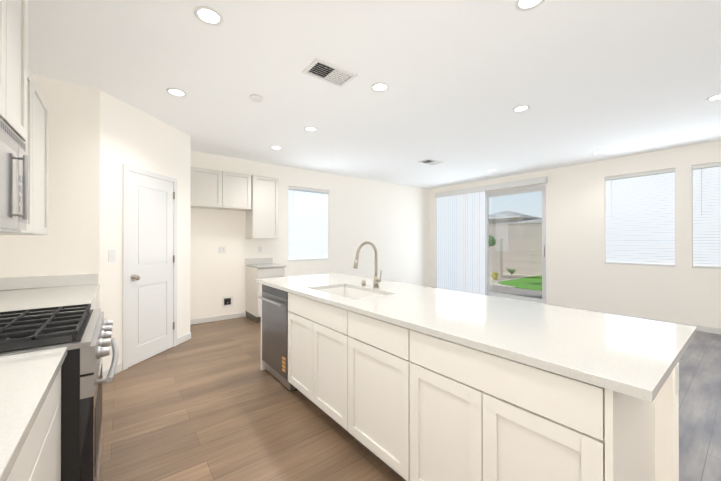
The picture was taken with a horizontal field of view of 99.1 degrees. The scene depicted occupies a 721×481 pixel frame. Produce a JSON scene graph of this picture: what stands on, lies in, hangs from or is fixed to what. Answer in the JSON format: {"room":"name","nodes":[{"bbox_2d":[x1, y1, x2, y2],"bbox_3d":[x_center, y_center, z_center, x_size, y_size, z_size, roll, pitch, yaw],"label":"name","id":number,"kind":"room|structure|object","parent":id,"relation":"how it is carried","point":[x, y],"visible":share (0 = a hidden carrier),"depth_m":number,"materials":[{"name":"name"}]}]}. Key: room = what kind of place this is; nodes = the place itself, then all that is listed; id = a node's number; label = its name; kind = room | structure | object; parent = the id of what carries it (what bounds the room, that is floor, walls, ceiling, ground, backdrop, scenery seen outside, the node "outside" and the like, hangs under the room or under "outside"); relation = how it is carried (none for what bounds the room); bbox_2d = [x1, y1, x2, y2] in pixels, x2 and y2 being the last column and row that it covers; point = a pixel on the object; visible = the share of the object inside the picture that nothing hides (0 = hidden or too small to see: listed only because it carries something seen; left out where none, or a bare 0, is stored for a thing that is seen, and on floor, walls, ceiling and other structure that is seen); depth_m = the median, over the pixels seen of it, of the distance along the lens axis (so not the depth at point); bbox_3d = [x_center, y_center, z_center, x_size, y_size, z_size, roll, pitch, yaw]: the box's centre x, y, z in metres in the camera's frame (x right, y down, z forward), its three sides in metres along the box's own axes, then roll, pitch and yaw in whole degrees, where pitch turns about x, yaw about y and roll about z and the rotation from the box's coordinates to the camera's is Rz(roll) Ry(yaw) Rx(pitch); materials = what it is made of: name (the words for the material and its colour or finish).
{"room":"kitchen","nodes":[
{"label":"kitchen","id":0,"kind":"room"},
{"bbox_2d":[0,74,190,369],"bbox_3d":[-2.875,-0.047,3.631,1.551,2.740,1.680,0,0,-38],"label":"wall","id":1,"kind":"structure","parent":0,"point":[97,138],"depth_m":2.88,"materials":[{"name":"white paint"}]},
{"bbox_2d":[108,250,115,261],"bbox_3d":[-2.435,0.151,3.012,0.008,0.118,0.075,0,0,7],"label":"light switch","id":2,"kind":"object","parent":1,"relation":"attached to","point":[111,255],"visible":1,"depth_m":3.01,"materials":[{"name":"white plastic"}]},
{"bbox_2d":[103,332,190,377],"bbox_3d":[-2.370,1.280,3.520,0.012,0.085,1.272,0,0,7],"label":"baseboard","id":3,"kind":"structure","parent":1,"relation":"attached to","point":[183,338],"depth_m":3.11,"materials":[{"name":"white wood"}]},
{"bbox_2d":[122,164,176,370],"bbox_3d":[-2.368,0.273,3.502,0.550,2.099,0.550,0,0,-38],"label":"pantry door","id":4,"kind":"structure","parent":1,"relation":"in","point":[149,266],"depth_m":3.44,"materials":[{"name":"white wood"}]},
{"bbox_2d":[190,151,429,318],"bbox_3d":[-1.033,-0.038,6.230,7.650,2.740,0.160,0,0,-38],"label":"wall","id":5,"kind":"structure","parent":0,"point":[390,222],"depth_m":6.38,"materials":[{"name":"white paint"}]},
{"bbox_2d":[190,167,221,209],"bbox_3d":[-2.450,-0.803,4.803,0.458,0.580,0.350,0,0,-38],"label":"upper cabinet","id":6,"kind":"object","parent":5,"relation":"attached to","point":[205,184],"depth_m":4.68,"materials":[{"name":"white paint"}]},
{"bbox_2d":[218,246,225,253],"bbox_3d":[-2.311,0.158,5.128,0.121,0.118,0.007,0,0,-38],"label":"outlet","id":7,"kind":"object","parent":5,"relation":"attached to","point":[221,249],"visible":1,"depth_m":5.12,"materials":[{"name":"white plastic"}]},
{"bbox_2d":[222,296,232,306],"bbox_3d":[-2.236,1.028,5.175,0.170,0.170,0.020,0,0,-38],"label":"outlet box","id":8,"kind":"object","parent":5,"relation":"attached to","point":[227,301],"visible":1,"depth_m":5.18,"materials":[{"name":"white"}]},
{"bbox_2d":[222,171,253,210],"bbox_3d":[-2.089,-0.802,5.084,0.457,0.580,0.350,0,0,-38],"label":"upper cabinet","id":9,"kind":"object","parent":5,"relation":"attached to","point":[237,188],"depth_m":4.97,"materials":[{"name":"white paint"}]},
{"bbox_2d":[246,175,278,238],"bbox_3d":[-1.715,-0.561,5.374,0.460,1.060,0.350,0,0,-38],"label":"upper cabinet","id":10,"kind":"object","parent":5,"relation":"attached to","point":[255,198],"depth_m":5.24,"materials":[{"name":"white paint"}]},
{"bbox_2d":[288,189,328,260],"bbox_3d":[-1.053,-0.323,6.199,0.919,1.449,0.126,0,0,-38],"label":"window","id":11,"kind":"structure","parent":5,"relation":"in","point":[308,260],"depth_m":6.14,"materials":[{"name":"white plastic"}]},
{"bbox_2d":[288,186,328,260],"bbox_3d":[-1.033,-0.329,6.173,0.908,1.430,0.061,0,0,-38],"label":"window blinds","id":12,"kind":"object","parent":11,"relation":"attached to","point":[307,225],"visible":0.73,"depth_m":6.16,"materials":[{"name":"white"}]},
{"bbox_2d":[190,286,429,324],"bbox_3d":[-0.430,1.290,6.585,5.936,0.085,0.012,0,0,-38],"label":"baseboard","id":13,"kind":"structure","parent":5,"relation":"attached to","point":[215,318],"depth_m":5.07,"materials":[{"name":"white wood"}]},
{"bbox_2d":[27,0,720,188],"bbox_3d":[1.486,-1.479,2.866,7.810,0.120,8.570,0,0,-38],"label":"ceiling","id":14,"kind":"structure","parent":0,"point":[584,80],"depth_m":2.65,"materials":[{"name":"white paint"}]},
{"bbox_2d":[166,88,186,96],"bbox_3d":[-1.761,-1.417,2.944,0.170,0.004,0.170,0,0,-38],"label":"recessed light","id":15,"kind":"object","parent":14,"relation":"in","point":[176,92],"visible":1,"depth_m":2.94,"materials":[{"name":"white plastic"}]},
{"bbox_2d":[194,6,223,25],"bbox_3d":[-0.959,-1.420,1.946,0.170,0.004,0.170,0,0,-38],"label":"recessed light","id":16,"kind":"object","parent":14,"relation":"in","point":[207,15],"visible":1,"depth_m":1.94,"materials":[{"name":"white plastic"}]},
{"bbox_2d":[250,94,262,102],"bbox_3d":[-1.029,-1.403,3.045,0.120,0.030,0.120,0,0,-38],"label":"smoke detector","id":17,"kind":"object","parent":14,"relation":"attached to","point":[257,98],"visible":1,"depth_m":3.02,"materials":[{"name":"white plastic"}]},
{"bbox_2d":[270,146,281,149],"bbox_3d":[-1.288,-1.411,4.680,0.170,0.004,0.170,0,0,-38],"label":"recessed light","id":18,"kind":"object","parent":14,"relation":"in","point":[275,147],"visible":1,"depth_m":4.67,"materials":[{"name":"white"}]},
{"bbox_2d":[304,126,317,131],"bbox_3d":[-0.630,-1.413,3.900,0.170,0.004,0.170,0,0,-38],"label":"recessed light","id":19,"kind":"object","parent":14,"relation":"in","point":[310,129],"visible":1,"depth_m":3.91,"materials":[{"name":"white plastic"}]},
{"bbox_2d":[302,58,357,86],"bbox_3d":[-0.257,-1.414,2.606,0.400,0.012,0.250,0,0,-38],"label":"ceiling vent","id":20,"kind":"object","parent":14,"relation":"in","point":[323,70],"visible":0.98,"depth_m":2.59,"materials":[{"name":"white metal"}]},
{"bbox_2d":[371,82,388,91],"bbox_3d":[0.179,-1.417,2.844,0.170,0.004,0.170,0,0,-38],"label":"recessed light","id":21,"kind":"object","parent":14,"relation":"in","point":[379,87],"visible":1,"depth_m":2.85,"materials":[{"name":"white plastic"}]},
{"bbox_2d":[418,159,443,165],"bbox_3d":[1.260,-1.404,5.510,0.400,0.012,0.250,0,0,-38],"label":"ceiling vent","id":22,"kind":"object","parent":14,"relation":"in","point":[432,162],"visible":1,"depth_m":5.51,"materials":[{"name":"white metal"}]},
{"bbox_2d":[512,105,529,111],"bbox_3d":[1.725,-1.415,3.299,0.170,0.004,0.170,0,0,-38],"label":"recessed light","id":23,"kind":"object","parent":14,"relation":"in","point":[521,108],"visible":1,"depth_m":3.30,"materials":[{"name":"white"}]},
{"bbox_2d":[515,0,544,10],"bbox_3d":[1.005,-1.420,1.814,0.170,0.004,0.170,0,0,-38],"label":"recessed light","id":24,"kind":"object","parent":14,"relation":"in","point":[523,5],"visible":1,"depth_m":1.85,"materials":[{"name":"white plastic"}]},
{"bbox_2d":[706,94,720,100],"bbox_3d":[3.538,-1.416,3.037,0.170,0.004,0.170,0,0,-38],"label":"recessed light","id":25,"kind":"object","parent":14,"relation":"in","point":[715,97],"visible":1,"depth_m":3.06,"materials":[{"name":"white"}]},
{"bbox_2d":[100,317,720,480],"bbox_3d":[1.486,1.381,2.857,7.810,0.120,8.570,0,0,-38],"label":"floor","id":26,"kind":"structure","parent":0,"point":[210,401],"depth_m":2.23,"materials":[{"name":"wood"}]},
{"bbox_2d":[0,273,99,480],"bbox_3d":[-0.910,0.805,0.374,0.654,1.015,5.870,0,0,-38],"label":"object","id":27,"kind":"structure","parent":26,"relation":"on","point":[30,416],"depth_m":0.95,"materials":[{"name":"white paint"}]},
{"bbox_2d":[0,304,118,480],"bbox_3d":[-1.541,0.836,1.308,0.802,0.959,0.756,0,0,-38],"label":"range","id":28,"kind":"object","parent":26,"relation":"on","point":[84,335],"visible":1,"depth_m":1.21,"materials":[{"name":"black metal"}]},
{"bbox_2d":[245,258,285,322],"bbox_3d":[-1.629,0.821,5.270,0.485,1.015,0.618,0,0,-38],"label":"base cabinet","id":29,"kind":"object","parent":26,"relation":"on","point":[259,268],"visible":0.56,"depth_m":5.09,"materials":[{"name":"white paint"}]},
{"bbox_2d":[259,284,297,390],"bbox_3d":[-0.600,0.881,3.054,0.649,0.881,0.602,0,0,-38],"label":"dishwasher","id":30,"kind":"object","parent":26,"relation":"on","point":[275,330],"visible":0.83,"depth_m":2.85,"materials":[{"name":"silver metal"}]},
{"bbox_2d":[255,273,696,480],"bbox_3d":[0.227,0.862,2.330,1.003,0.916,3.066,0,0,-38],"label":"kitchen island","id":31,"kind":"object","parent":26,"relation":"on","point":[406,382],"visible":1,"depth_m":1.33,"materials":[{"name":"white paint"}]},
{"bbox_2d":[354,241,381,287],"bbox_3d":[0.013,0.206,2.637,0.266,0.396,0.254,0,0,-38],"label":"faucet","id":32,"kind":"object","parent":31,"relation":"on","point":[376,279],"visible":1,"depth_m":2.63,"materials":[{"name":"silver metal"}]},
{"bbox_2d":[430,140,720,327],"bbox_3d":[4.505,-0.042,5.210,0.160,2.740,8.250,0,0,-38],"label":"wall","id":33,"kind":"structure","parent":0,"point":[580,273],"depth_m":5.33,"materials":[{"name":"white paint"}]},
{"bbox_2d":[485,185,545,303],"bbox_3d":[2.960,0.105,7.232,0.065,2.459,2.656,0,0,-38],"label":"sliding glass door","id":34,"kind":"structure","parent":33,"relation":"in","point":[524,190],"depth_m":6.66,"materials":[{"name":"clear glass"}]},
{"bbox_2d":[435,176,547,294],"bbox_3d":[2.844,0.020,7.143,0.082,2.570,2.720,0,0,-38],"label":"door blinds","id":35,"kind":"object","parent":34,"relation":"attached to","point":[460,245],"visible":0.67,"depth_m":7.53,"materials":[{"name":"white"}]},
{"bbox_2d":[430,286,720,334],"bbox_3d":[4.441,1.286,5.149,0.012,0.085,8.238,0,0,-38],"label":"baseboard","id":36,"kind":"structure","parent":33,"relation":"attached to","point":[709,329],"depth_m":4.71,"materials":[{"name":"white wood"}]},
{"bbox_2d":[605,174,675,266],"bbox_3d":[4.591,-0.352,5.079,0.126,1.519,0.874,0,0,-38],"label":"window","id":37,"kind":"structure","parent":33,"relation":"in","point":[647,265],"depth_m":4.93,"materials":[{"name":"white plastic"}]},
{"bbox_2d":[605,168,674,265],"bbox_3d":[4.566,-0.357,5.059,0.061,1.500,0.863,0,0,-38],"label":"window blinds","id":38,"kind":"object","parent":37,"relation":"attached to","point":[640,218],"visible":0.96,"depth_m":5.02,"materials":[{"name":"white plastic"}]},
{"bbox_2d":[692,169,720,268],"bbox_3d":[5.241,-0.355,4.244,0.126,1.519,0.899,0,0,-38],"label":"window","id":39,"kind":"structure","parent":33,"relation":"in","point":[692,218],"depth_m":4.60,"materials":[{"name":"white plastic"}]},
{"bbox_2d":[692,162,720,267],"bbox_3d":[5.215,-0.360,4.224,0.061,1.500,0.888,0,0,-38],"label":"window blinds","id":40,"kind":"object","parent":39,"relation":"attached to","point":[707,216],"visible":0.92,"depth_m":4.46,"materials":[{"name":"white plastic"}]},
{"bbox_3d":[-1.533,-0.057,0.513,0.160,2.740,8.570,0,0,-38],"label":"wall","id":41,"kind":"structure","parent":0,"visible":0},
{"bbox_2d":[0,0,11,123],"bbox_3d":[-1.576,-0.964,1.047,0.420,0.893,0.378,0,0,-38],"label":"upper cabinet","id":42,"kind":"object","parent":41,"relation":"attached to","point":[5,5],"depth_m":1.33,"materials":[{"name":"white paint"}]},
{"bbox_2d":[0,77,35,234],"bbox_3d":[-2.126,-0.563,1.696,0.349,1.039,0.559,0,0,-38],"label":"upper cabinet","id":43,"kind":"object","parent":41,"relation":"attached to","point":[31,152],"depth_m":2.03,"materials":[{"name":"white paint"}]},
{"bbox_2d":[7,0,31,147],"bbox_3d":[-1.808,-0.963,1.346,0.420,0.893,0.378,0,0,-38],"label":"upper cabinet","id":44,"kind":"object","parent":41,"relation":"attached to","point":[23,111],"depth_m":1.56,"materials":[{"name":"white paint"}]},
{"bbox_2d":[0,118,27,232],"bbox_3d":[-1.678,-0.277,1.206,0.456,0.471,0.756,0,0,-38],"label":"microwave","id":45,"kind":"object","parent":44,"relation":"attached to","point":[13,187],"visible":1,"depth_m":1.41,"materials":[{"name":"silver metal"}]},
{"bbox_2d":[36,84,47,234],"bbox_3d":[-2.470,-0.562,2.137,0.349,1.039,0.559,0,0,-38],"label":"upper cabinet","id":46,"kind":"object","parent":41,"relation":"attached to","point":[41,105],"depth_m":2.31,"materials":[{"name":"white paint"}]},
{"label":"outside","id":47,"kind":"structure","parent":0,"visible":0},
{"bbox_2d":[489,211,541,223],"bbox_3d":[23.436,-1.461,37.808,12.850,5.910,20.850,0,0,-38],"label":"house","id":48,"kind":"structure","parent":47,"point":[504,216],"depth_m":42.38,"materials":[{"name":"beige"}]},
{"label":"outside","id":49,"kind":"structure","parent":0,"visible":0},
{"bbox_2d":[489,273,532,285],"bbox_3d":[13.358,1.507,20.297,32.350,0.140,44.000,0,0,-38],"label":"gravel","id":50,"kind":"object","parent":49,"point":[509,277],"depth_m":11.71,"materials":[{"name":"beige gravel"}]},
{"bbox_2d":[489,235,495,246],"bbox_3d":[4.224,0.606,10.220,0.574,1.589,0.540,0,0,-38],"label":"tree","id":51,"kind":"object","parent":50,"relation":"on","point":[491,242],"depth_m":10.00,"materials":[{"name":"green plant"}]},
{"bbox_2d":[491,272,498,279],"bbox_3d":[4.846,1.272,11.081,0.304,0.268,0.295,0,0,-38],"label":"plant","id":52,"kind":"object","parent":50,"relation":"on","point":[494,275],"depth_m":10.98,"materials":[{"name":"yellow plant"}]},
{"bbox_2d":[489,222,541,277],"bbox_3d":[4.319,0.334,14.535,2.340,2.170,42.000,0,0,-38],"label":"fence","id":53,"kind":"object","parent":50,"relation":"on","point":[525,255],"depth_m":12.80,"materials":[{"name":"beige"}]},
{"bbox_2d":[489,285,541,298],"bbox_3d":[4.519,1.379,7.085,2.170,0.030,18.000,0,0,-38],"label":"pavers","id":54,"kind":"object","parent":50,"relation":"on","point":[508,290],"depth_m":8.25,"materials":[{"name":"grey concrete"}]},
{"bbox_2d":[494,275,541,290],"bbox_3d":[9.044,1.369,6.488,4.220,0.048,11.500,0,0,-38],"label":"lawn","id":55,"kind":"structure","parent":50,"relation":"on","point":[531,285],"depth_m":9.92,"materials":[{"name":"green plant"}]}
]}

